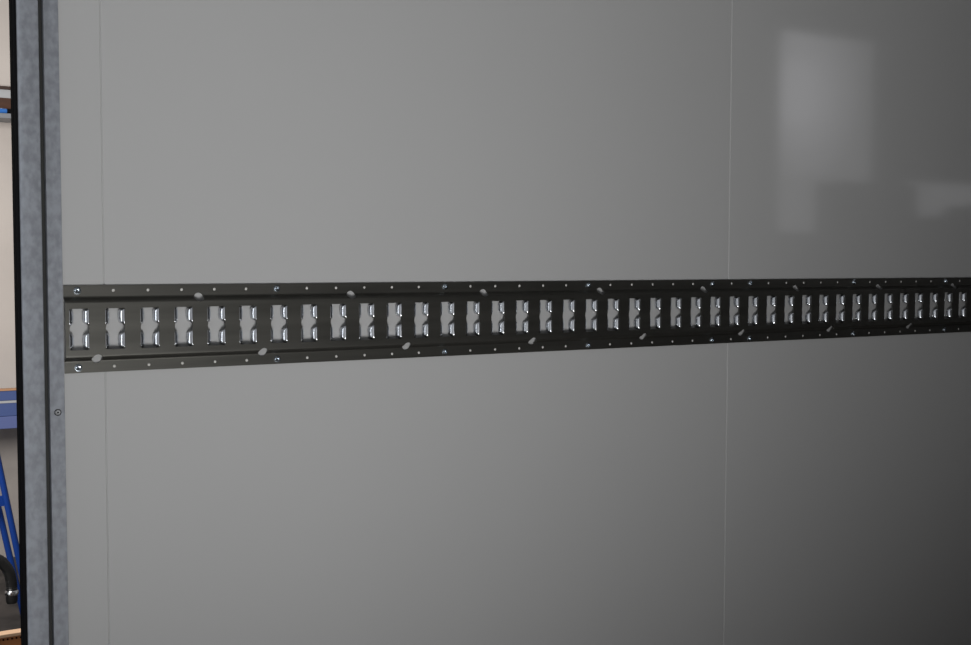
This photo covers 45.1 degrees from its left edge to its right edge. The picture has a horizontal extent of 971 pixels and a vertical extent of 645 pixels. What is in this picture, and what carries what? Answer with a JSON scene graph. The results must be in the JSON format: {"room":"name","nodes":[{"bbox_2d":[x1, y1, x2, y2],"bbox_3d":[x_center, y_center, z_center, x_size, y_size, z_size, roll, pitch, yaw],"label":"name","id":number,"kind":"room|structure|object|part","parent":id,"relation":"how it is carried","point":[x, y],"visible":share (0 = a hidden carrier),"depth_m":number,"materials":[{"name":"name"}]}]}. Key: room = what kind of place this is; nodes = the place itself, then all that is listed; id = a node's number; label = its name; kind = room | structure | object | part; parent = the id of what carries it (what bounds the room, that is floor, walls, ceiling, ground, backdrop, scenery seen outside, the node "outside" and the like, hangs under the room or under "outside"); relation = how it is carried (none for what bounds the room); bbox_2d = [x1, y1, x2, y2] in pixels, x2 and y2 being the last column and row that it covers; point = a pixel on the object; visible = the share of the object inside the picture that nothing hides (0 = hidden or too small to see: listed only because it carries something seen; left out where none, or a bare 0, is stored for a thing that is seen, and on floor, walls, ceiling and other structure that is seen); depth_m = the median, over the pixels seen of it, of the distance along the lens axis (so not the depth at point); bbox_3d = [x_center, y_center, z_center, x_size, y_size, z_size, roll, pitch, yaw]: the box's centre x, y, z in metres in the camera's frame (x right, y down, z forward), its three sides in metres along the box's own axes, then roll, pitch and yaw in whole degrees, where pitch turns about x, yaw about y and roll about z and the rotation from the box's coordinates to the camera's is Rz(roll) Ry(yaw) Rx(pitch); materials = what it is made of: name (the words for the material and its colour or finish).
{"room":"cargo trailer interior","nodes":[
{"label":"cargo trailer interior","id":0,"kind":"room"},
{"bbox_2d":[0,0,15,387],"bbox_3d":[-3.202,-1.217,5.843,18.000,5.000,0.100,-2,4,-31],"label":"wall","id":1,"kind":"structure","parent":0,"point":[7,304],"depth_m":6.22,"materials":[{"name":"beige paint"}]},
{"bbox_2d":[0,86,10,122],"bbox_3d":[-2.526,-1.066,6.087,1.800,0.345,0.200,-2,4,-31],"label":"wall shelf","id":2,"kind":"object","parent":1,"relation":"attached to","point":[5,94],"visible":0.07,"depth_m":6.14,"materials":[{"name":"grey metal"}]},
{"bbox_2d":[0,108,10,113],"bbox_3d":[-2.485,-1.090,6.028,0.350,0.027,0.027,-2,4,-31],"label":"tool","id":3,"kind":"object","parent":2,"relation":"on","point":[2,110],"visible":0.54,"depth_m":6.02,"materials":[{"name":"blue plastic"}]},
{"bbox_3d":[-2.551,-1.088,5.988,0.196,0.027,0.027,-2,4,-31],"label":"handle","id":4,"kind":"part","parent":3,"relation":"part of","materials":[{"name":"blue plastic"}]},
{"bbox_3d":[-2.526,-1.067,6.087,1.800,0.026,0.200,-2,4,-31],"label":"shelf plate","id":5,"kind":"part","parent":2,"relation":"part of","materials":[{"name":"grey metal"}]},
{"bbox_2d":[0,428,18,557],"bbox_3d":[-3.177,0.922,5.908,18.000,0.720,0.015,-2,4,-31],"label":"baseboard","id":6,"kind":"structure","parent":1,"relation":"attached to","point":[8,437],"depth_m":6.28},
{"bbox_2d":[0,557,20,630],"bbox_3d":[0.425,1.654,0.004,18.000,0.100,13.900,-2,4,-31],"label":"floor","id":7,"kind":"structure","parent":0,"point":[10,618],"depth_m":5.31,"materials":[{"name":"concrete"}]},
{"bbox_2d":[0,388,16,428],"bbox_3d":[-2.523,0.810,5.982,2.400,0.939,0.055,-2,4,-31],"label":"barrier","id":8,"kind":"object","parent":7,"relation":"on","point":[8,409],"visible":0.02,"depth_m":5.99,"materials":[{"name":"blue metal"}]},
{"bbox_2d":[0,554,18,603],"bbox_3d":[-2.145,1.153,4.869,0.376,0.374,0.220,-2,4,-31],"label":"hose","id":9,"kind":"object","parent":7,"relation":"on","point":[11,593],"visible":1,"depth_m":4.92,"materials":[{"name":"black rubber"}]},
{"bbox_2d":[0,455,19,611],"bbox_3d":[-2.150,0.864,5.085,0.332,0.932,0.200,-2,4,-31],"label":"trestle","id":10,"kind":"object","parent":7,"relation":"on","point":[4,499],"visible":0.5,"depth_m":5.08,"materials":[{"name":"blue metal"}]},
{"bbox_3d":[-2.133,0.872,5.154,0.201,0.910,0.027,-2,4,-31],"label":"leg","id":11,"kind":"part","parent":10,"relation":"part of","materials":[{"name":"blue metal"}]},
{"bbox_2d":[0,628,20,644],"bbox_3d":[-1.548,1.181,3.543,0.484,0.461,0.040,-2,4,-31],"label":"board","id":12,"kind":"object","parent":7,"relation":"on","point":[8,637],"visible":0.26,"depth_m":3.57,"materials":[{"name":"brown wood"}]},
{"bbox_2d":[58,0,970,644],"bbox_3d":[2.019,-0.169,3.291,6.174,2.500,0.028,-2,4,-31],"label":"wall","id":13,"kind":"structure","parent":0,"point":[805,491],"depth_m":2.10,"materials":[{"name":"grey metal"}]},
{"bbox_2d":[9,0,68,644],"bbox_3d":[-0.641,-0.084,1.675,0.062,2.610,0.034,-2,4,-31],"label":"door frame","id":14,"kind":"structure","parent":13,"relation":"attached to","point":[33,24],"depth_m":1.67,"materials":[{"name":"metal"}]},
{"bbox_2d":[63,278,970,373],"bbox_3d":[0.651,-0.027,2.445,2.941,0.127,0.011,-2,4,-31],"label":"rail","id":15,"kind":"object","parent":13,"relation":"attached to","point":[95,299],"visible":1,"depth_m":2.03,"materials":[{"name":"black metal"}]}
]}

